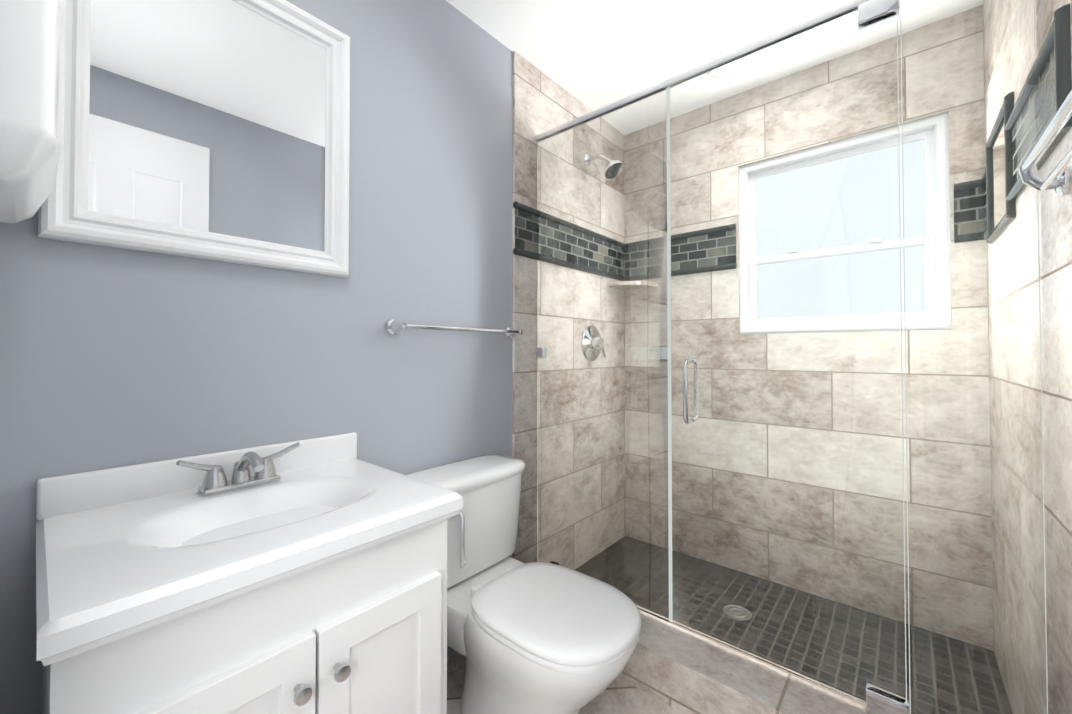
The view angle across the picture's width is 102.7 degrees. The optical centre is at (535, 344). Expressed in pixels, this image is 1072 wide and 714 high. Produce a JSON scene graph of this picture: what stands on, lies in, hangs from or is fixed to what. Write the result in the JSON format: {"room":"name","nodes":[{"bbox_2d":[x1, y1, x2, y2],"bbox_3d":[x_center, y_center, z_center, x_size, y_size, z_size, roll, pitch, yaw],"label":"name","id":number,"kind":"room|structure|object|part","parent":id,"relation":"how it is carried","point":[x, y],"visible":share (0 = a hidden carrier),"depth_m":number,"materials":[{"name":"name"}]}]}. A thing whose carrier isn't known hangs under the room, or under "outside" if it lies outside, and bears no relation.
{"room":"bathroom","nodes":[
{"label":"bathroom","id":0,"kind":"room"},
{"bbox_2d":[0,0,512,713],"bbox_3d":[-1.051,-0.073,0.834,0.120,2.440,2.785,-1,-1,41],"label":"wall","id":1,"kind":"structure","parent":0,"point":[114,356],"depth_m":1.26,"materials":[{"name":"grey paint"}]},
{"bbox_2d":[38,0,349,277],"bbox_3d":[-0.762,-0.567,1.062,0.034,0.725,0.607,-1,-1,41],"label":"mirror","id":2,"kind":"object","parent":1,"relation":"attached to","point":[216,130],"visible":0.96,"depth_m":1.03,"materials":[{"name":"white"}]},
{"bbox_2d":[88,0,325,251],"bbox_3d":[-0.771,-0.567,1.070,0.010,0.605,0.487,-1,-1,41],"label":"mirror glass","id":3,"kind":"object","parent":2,"relation":"attached to","point":[207,118],"depth_m":1.04,"materials":[{"name":"mirror"}]},
{"bbox_2d":[36,432,356,520],"bbox_3d":[-0.754,0.304,1.064,0.022,0.080,0.634,-1,-1,41],"label":"backsplash","id":4,"kind":"structure","parent":1,"relation":"attached to","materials":[{"name":"white stone"}]},
{"bbox_2d":[386,319,522,337],"bbox_3d":[-0.266,-0.054,1.601,0.076,0.050,0.602,-1,-1,41],"label":"towel bar","id":5,"kind":"object","parent":1,"relation":"attached to","point":[393,326],"visible":1,"depth_m":1.49,"materials":[{"name":"silver metal"}]},
{"bbox_3d":[-0.445,-0.057,1.392,0.076,0.050,0.050,-1,-1,41],"label":"post","id":6,"kind":"part","parent":5,"relation":"part of","materials":[{"name":"silver metal"}]},
{"bbox_3d":[-0.087,-0.051,1.811,0.076,0.050,0.050,-1,-1,41],"label":"post","id":7,"kind":"part","parent":5,"relation":"part of","materials":[{"name":"silver metal"}]},
{"bbox_2d":[512,51,625,569],"bbox_3d":[0.204,-0.050,2.294,0.132,2.440,1.065,-1,-1,41],"label":"wall tiles","id":8,"kind":"structure","parent":1,"relation":"attached to","point":[542,102],"depth_m":2.12,"materials":[{"name":"tile"}]},
{"bbox_2d":[515,208,624,276],"bbox_3d":[0.223,-0.496,2.219,0.004,0.170,0.965,-1,-1,41],"label":"tile band","id":9,"kind":"object","parent":8,"relation":"attached to","point":[526,230],"depth_m":2.11,"materials":[{"name":"grey tile"}]},
{"bbox_2d":[581,326,605,360],"bbox_3d":[0.323,-0.005,2.277,0.068,0.190,0.190,-1,-1,41],"label":"shower valve","id":10,"kind":"object","parent":8,"relation":"attached to","point":[589,335],"depth_m":2.26,"materials":[{"name":"silver metal"}]},
{"bbox_2d":[584,154,623,178],"bbox_3d":[0.352,-0.932,2.217,0.210,0.158,0.108,-1,-1,41],"label":"shower head","id":11,"kind":"object","parent":8,"relation":"attached to","point":[614,166],"depth_m":2.19},
{"bbox_3d":[0.327,-0.959,2.239,0.138,0.066,0.017,-1,-1,41],"label":"arm","id":12,"kind":"part","parent":11,"relation":"part of"},
{"bbox_2d":[513,248,625,280],"bbox_3d":[0.223,-0.396,2.217,0.030,0.029,0.965,-1,-1,41],"label":"trim","id":13,"kind":"structure","parent":1,"relation":"attached to","point":[526,253],"depth_m":2.10,"materials":[{"name":"grey tile"}]},
{"bbox_2d":[513,201,625,247],"bbox_3d":[0.223,-0.596,2.220,0.030,0.029,0.965,-1,-1,41],"label":"trim","id":14,"kind":"structure","parent":1,"relation":"attached to","point":[526,208],"depth_m":2.10,"materials":[{"name":"grey tile"}]},
{"bbox_2d":[447,653,683,713],"bbox_3d":[-0.380,1.188,0.234,1.894,0.100,2.775,-1,-1,41],"label":"floor","id":15,"kind":"structure","parent":0,"point":[617,695],"depth_m":1.40,"materials":[{"name":"tile"}]},
{"bbox_2d":[35,432,462,713],"bbox_3d":[-0.564,0.695,0.896,0.522,0.904,0.634,-1,-1,41],"label":"vanity cabinet","id":16,"kind":"object","parent":15,"relation":"on","point":[306,576],"visible":1,"depth_m":0.77,"materials":[{"name":"white wood"}]},
{"bbox_3d":[-0.484,0.789,0.649,0.019,0.560,0.280,-1,-1,41],"label":"door frame","id":17,"kind":"part","parent":16,"relation":"part of","materials":[{"name":"white wood"}]},
{"bbox_2d":[176,442,300,495],"bbox_3d":[-0.662,0.291,0.986,0.157,0.094,0.248,-1,-1,41],"label":"faucet","id":18,"kind":"object","parent":16,"relation":"on","point":[265,481],"depth_m":1.00,"materials":[{"name":"silver metal"}]},
{"bbox_3d":[-0.487,0.789,0.651,0.011,0.460,0.180,-1,-1,41],"label":"door panel","id":19,"kind":"part","parent":16,"relation":"part of","materials":[{"name":"white wood"}]},
{"bbox_3d":[-0.411,0.455,0.769,0.018,0.142,0.520,-1,-1,41],"label":"rail","id":20,"kind":"part","parent":16,"relation":"part of","materials":[{"name":"white wood"}]},
{"bbox_3d":[-0.394,0.585,0.720,0.031,0.029,0.029,-1,-1,41],"label":"knob","id":21,"kind":"part","parent":16,"relation":"part of","materials":[{"name":"silver metal"}]},
{"bbox_3d":[-0.351,0.586,0.770,0.031,0.029,0.029,-1,-1,41],"label":"knob","id":22,"kind":"part","parent":16,"relation":"part of","materials":[{"name":"silver metal"}]},
{"bbox_3d":[-0.304,0.792,0.860,0.019,0.560,0.264,-1,-1,41],"label":"door frame","id":23,"kind":"part","parent":16,"relation":"part of","materials":[{"name":"white wood"}]},
{"bbox_3d":[-0.307,0.792,0.863,0.011,0.460,0.164,-1,-1,41],"label":"door panel","id":24,"kind":"part","parent":16,"relation":"part of","materials":[{"name":"white wood"}]},
{"bbox_2d":[404,454,640,713],"bbox_3d":[-0.056,0.790,1.302,0.763,0.728,0.506,-1,-1,41],"label":"toilet","id":25,"kind":"object","parent":15,"relation":"on","point":[537,638],"visible":0.83,"depth_m":1.21,"materials":[{"name":"white ceramic"}]},
{"bbox_3d":[-0.228,0.595,1.313,0.052,0.174,0.043,-1,-1,41],"label":"lever arm","id":26,"kind":"part","parent":25,"relation":"part of"},
{"bbox_3d":[-0.260,0.451,1.482,0.224,0.042,0.506,-1,-1,41],"label":"tank lid","id":27,"kind":"part","parent":25,"relation":"part of","materials":[{"name":"white ceramic"}]},
{"bbox_3d":[-0.260,0.622,1.480,0.206,0.299,0.486,-1,-1,41],"label":"tank","id":28,"kind":"part","parent":25,"relation":"part of","materials":[{"name":"white ceramic"}]},
{"bbox_3d":[0.059,0.757,1.205,0.459,0.020,0.364,-1,-1,41],"label":"seat","id":29,"kind":"part","parent":25,"relation":"part of","materials":[{"name":"white plastic"}]},
{"bbox_3d":[0.059,0.733,1.205,0.463,0.028,0.368,-1,-1,41],"label":"seat lid","id":30,"kind":"part","parent":25,"relation":"part of","materials":[{"name":"white plastic"}]},
{"bbox_2d":[446,0,983,134],"bbox_3d":[-0.031,-1.346,0.683,1.894,0.100,3.850,-1,-1,41],"label":"ceiling","id":31,"kind":"structure","parent":0,"point":[592,55],"depth_m":1.79,"materials":[{"name":"paint"}]},
{"bbox_2d":[706,50,749,78],"bbox_3d":[0.871,-1.264,1.954,0.190,0.024,0.190,-1,-1,41],"label":"ceiling light","id":32,"kind":"object","parent":31,"relation":"attached to","point":[725,68],"depth_m":1.95,"materials":[{"name":"white"}]},
{"bbox_2d":[624,5,993,650],"bbox_3d":[1.188,-0.053,2.088,1.632,2.440,0.100,-1,-1,41],"label":"wall","id":33,"kind":"structure","parent":0,"point":[838,479],"depth_m":1.92,"materials":[{"name":"tile"}]},
{"bbox_2d":[607,281,657,289],"bbox_3d":[0.547,-0.339,2.436,0.210,0.022,0.210,-1,-1,41],"label":"corner shelf","id":34,"kind":"object","parent":33,"relation":"attached to","point":[625,287],"depth_m":2.40,"materials":[{"name":"stone"}]},
{"bbox_2d":[625,229,735,276],"bbox_3d":[0.774,-0.494,2.380,0.633,0.170,0.004,-1,-1,41],"label":"tile band","id":35,"kind":"object","parent":33,"relation":"attached to","point":[716,249],"depth_m":2.32,"materials":[{"name":"grey tile"}]},
{"bbox_2d":[625,224,735,247],"bbox_3d":[0.774,-0.594,2.381,0.633,0.029,0.030,-1,-1,41],"label":"trim","id":36,"kind":"structure","parent":33,"relation":"attached to","point":[715,229],"depth_m":2.31,"materials":[{"name":"grey tile"}]},
{"bbox_2d":[626,263,735,280],"bbox_3d":[0.774,-0.394,2.378,0.633,0.029,0.030,-1,-1,41],"label":"trim","id":37,"kind":"structure","parent":33,"relation":"attached to","point":[708,269],"depth_m":2.31,"materials":[{"name":"grey tile"}]},
{"bbox_2d":[739,113,951,333],"bbox_3d":[1.346,-0.480,1.952,0.772,0.855,0.088,-1,-1,41],"label":"window","id":38,"kind":"structure","parent":33,"relation":"in","point":[820,180],"depth_m":1.91,"materials":[{"name":"white plastic"}]},
{"bbox_3d":[1.356,-0.632,1.966,0.640,0.418,0.004,-1,-1,41],"label":"glass","id":39,"kind":"part","parent":38,"relation":"part of","materials":[{"name":"clear glass"}]},
{"bbox_3d":[1.349,-0.263,1.951,0.632,0.280,0.004,-1,-1,41],"label":"glass","id":40,"kind":"part","parent":38,"relation":"part of","materials":[{"name":"glass"}]},
{"bbox_3d":[1.355,-0.631,1.965,0.692,0.472,0.020,-1,-1,41],"label":"sash","id":41,"kind":"part","parent":38,"relation":"part of","materials":[{"name":"white plastic"}]},
{"bbox_3d":[1.347,-0.264,1.949,0.692,0.342,0.036,-1,-1,41],"label":"sash","id":42,"kind":"part","parent":38,"relation":"part of","materials":[{"name":"white plastic"}]},
{"bbox_2d":[953,179,982,191],"bbox_3d":[1.650,-0.606,1.633,0.087,0.029,0.030,-1,-1,41],"label":"trim","id":43,"kind":"structure","parent":33,"relation":"attached to","point":[971,185],"depth_m":1.63,"materials":[{"name":"grey tile"}]},
{"bbox_2d":[953,186,984,234],"bbox_3d":[1.650,-0.505,1.631,0.087,0.170,0.004,-1,-1,41],"label":"band","id":44,"kind":"object","parent":33,"relation":"attached to","point":[969,204],"depth_m":1.63,"materials":[{"name":"grey tile"}]},
{"bbox_2d":[954,232,984,242],"bbox_3d":[1.650,-0.406,1.630,0.087,0.029,0.030,-1,-1,41],"label":"trim","id":45,"kind":"structure","parent":33,"relation":"attached to","point":[964,239],"depth_m":1.63,"materials":[{"name":"grey tile"}]},
{"bbox_2d":[980,169,985,185],"bbox_3d":[1.629,-0.607,1.544,0.030,0.029,0.168,-1,-1,41],"label":"trim","id":46,"kind":"structure","parent":33,"relation":"attached to","point":[982,181],"depth_m":1.56,"materials":[{"name":"grey tile"}]},
{"bbox_2d":[981,226,986,238],"bbox_3d":[1.629,-0.407,1.540,0.030,0.029,0.168,-1,-1,41],"label":"trim","id":47,"kind":"structure","parent":33,"relation":"attached to","point":[983,235],"depth_m":1.55,"materials":[{"name":"grey tile"}]},
{"bbox_2d":[984,185,986,226],"bbox_3d":[1.629,-0.507,1.542,0.004,0.170,0.168,-1,-1,41],"label":"trim","id":48,"kind":"structure","parent":33,"relation":"attached to","point":[985,205],"depth_m":1.59,"materials":[{"name":"grey tile"}]},
{"bbox_2d":[985,143,993,242],"bbox_3d":[1.576,-0.525,1.481,0.029,0.345,0.030,-1,-1,41],"label":"trim","id":49,"kind":"structure","parent":33,"relation":"attached to","point":[989,176],"depth_m":1.48,"materials":[{"name":"grey tile"}]},
{"bbox_2d":[983,0,1005,675],"bbox_3d":[1.672,-0.063,1.490,0.120,2.440,0.180,-1,-1,41],"label":"wall tiles","id":50,"kind":"structure","parent":33,"relation":"attached to","point":[991,276],"depth_m":1.51,"materials":[{"name":"tile"}]},
{"bbox_2d":[991,0,1011,147],"bbox_3d":[1.506,-0.981,1.311,0.120,0.610,0.330,-1,-1,41],"label":"wall tile","id":51,"kind":"structure","parent":0,"point":[998,93],"depth_m":1.36,"materials":[{"name":"tile"}]},
{"bbox_2d":[985,91,1013,147],"bbox_3d":[1.459,-0.690,1.347,0.030,0.029,0.386,-1,-1,41],"label":"trim","id":52,"kind":"structure","parent":51,"relation":"attached to","point":[994,135],"depth_m":1.34,"materials":[{"name":"grey"}]},
{"bbox_2d":[995,221,1022,713],"bbox_3d":[1.506,0.387,1.289,0.120,1.535,0.330,-1,-1,41],"label":"wall tiles","id":53,"kind":"structure","parent":0,"point":[1008,328],"depth_m":1.31,"materials":[{"name":"tile"}]},
{"bbox_2d":[986,208,1015,243],"bbox_3d":[1.459,-0.365,1.341,0.030,0.029,0.386,-1,-1,41],"label":"trim","id":54,"kind":"structure","parent":53,"relation":"attached to","point":[1005,225],"depth_m":1.31,"materials":[{"name":"grey tile"}]},
{"bbox_2d":[1010,0,1071,713],"bbox_3d":[1.217,-0.071,0.958,0.120,2.440,0.560,-1,-1,41],"label":"wall tiles","id":55,"kind":"structure","parent":0,"point":[1055,226],"depth_m":0.96,"materials":[{"name":"tile"}]},
{"bbox_2d":[1004,93,1015,218],"bbox_3d":[1.342,-0.530,1.207,0.029,0.345,0.030,-1,-1,41],"label":"trim","id":56,"kind":"structure","parent":55,"relation":"attached to","point":[1010,204],"depth_m":1.20,"materials":[{"name":"grey"}]},
{"bbox_2d":[1004,20,1053,129],"bbox_3d":[1.173,-0.615,1.010,0.030,0.029,0.528,-1,-1,41],"label":"trim","id":57,"kind":"structure","parent":55,"relation":"attached to","point":[1045,51],"depth_m":0.96,"materials":[{"name":"grey"}]},
{"bbox_2d":[1012,48,1055,184],"bbox_3d":[1.173,-0.515,1.008,0.004,0.170,0.528,-1,-1,41],"label":"tile band","id":58,"kind":"object","parent":55,"relation":"attached to","point":[1043,94],"depth_m":0.98,"materials":[{"name":"grey tile"}]},
{"bbox_2d":[1006,132,1066,201],"bbox_3d":[1.173,-0.415,1.007,0.030,0.029,0.528,-1,-1,41],"label":"trim","id":59,"kind":"structure","parent":55,"relation":"attached to","point":[1048,152],"depth_m":0.96,"materials":[{"name":"grey"}]},
{"bbox_2d":[1054,3,1071,132],"bbox_3d":[1.001,-0.518,0.808,0.029,0.230,0.030,-1,-1,41],"label":"trim","id":60,"kind":"structure","parent":55,"relation":"attached to","point":[1062,52],"depth_m":0.80,"materials":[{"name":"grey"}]},
{"bbox_3d":[-0.774,-0.079,0.489,0.750,2.440,0.120,-1,-1,41],"label":"wall","id":61,"kind":"structure","parent":0,"visible":0},
{"bbox_2d":[0,0,59,222],"bbox_3d":[-0.813,-0.686,0.673,0.345,0.940,0.092,-1,-1,41],"label":"dispenser","id":62,"kind":"object","parent":61,"relation":"attached to","point":[29,78],"visible":1,"depth_m":0.57,"materials":[{"name":"white plastic"}]},
{"bbox_3d":[0.221,-0.091,-0.323,0.230,2.440,2.678,-1,-1,41],"label":"wall","id":63,"kind":"structure","parent":0,"visible":0},
{"bbox_2d":[1018,89,1071,196],"bbox_3d":[0.808,-0.328,0.608,0.081,0.076,0.664,-1,-1,41],"label":"towel rack","id":64,"kind":"object","parent":63,"relation":"attached to","point":[1057,179],"visible":1,"depth_m":0.79,"materials":[{"name":"silver metal"}]},
{"bbox_3d":[0.996,-0.330,0.848,0.056,0.057,0.024,-1,-1,41],"label":"arm","id":65,"kind":"part","parent":64,"relation":"part of"},
{"bbox_3d":[0.870,1.211,1.698,1.894,0.099,1.075,-1,-1,41],"label":"shower","id":66,"kind":"object","parent":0,"visible":0},
{"bbox_2d":[618,604,866,713],"bbox_3d":[0.540,1.081,1.403,1.512,0.150,0.195,-1,-1,41],"label":"curb","id":67,"kind":"object","parent":66,"relation":"on","point":[680,668],"visible":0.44,"depth_m":1.33,"materials":[{"name":"tile"}]},
{"bbox_2d":[536,0,1047,713],"bbox_3d":[0.580,0.021,1.468,1.510,1.972,0.116,-1,-1,41],"label":"glass panel","id":68,"kind":"object","parent":67,"relation":"on","point":[870,14],"visible":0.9,"depth_m":1.33,"materials":[{"name":"clear glass"}]},
{"bbox_3d":[0.521,0.162,1.475,0.016,0.226,0.053,-1,-1,41],"label":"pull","id":69,"kind":"part","parent":68,"relation":"part of","materials":[{"name":"silver metal"}]},
{"bbox_3d":[0.562,0.163,1.523,0.016,0.226,0.053,-1,-1,41],"label":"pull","id":70,"kind":"part","parent":68,"relation":"part of","materials":[{"name":"silver metal"}]},
{"bbox_3d":[0.727,0.024,1.342,0.638,1.930,0.010,-1,-1,41],"label":"door","id":71,"kind":"part","parent":68,"relation":"part of","materials":[{"name":"clear glass"}]},
{"bbox_3d":[1.063,0.019,1.055,0.236,1.938,0.010,-1,-1,41],"label":"panel","id":72,"kind":"part","parent":68,"relation":"part of","materials":[{"name":"clear glass"}]},
{"bbox_2d":[575,536,1011,713],"bbox_3d":[0.852,1.197,1.776,1.524,0.130,0.780,-1,-1,41],"label":"shower floor","id":73,"kind":"structure","parent":66,"relation":"on","point":[847,629],"depth_m":1.67,"materials":[{"name":"tile"}]},
{"bbox_2d":[723,604,751,620],"bbox_3d":[0.848,1.130,1.807,0.110,0.004,0.110,-1,-1,41],"label":"drain cover","id":74,"kind":"object","parent":73,"relation":"on","point":[748,616],"depth_m":1.80,"materials":[{"name":"silver metal"}]}
]}

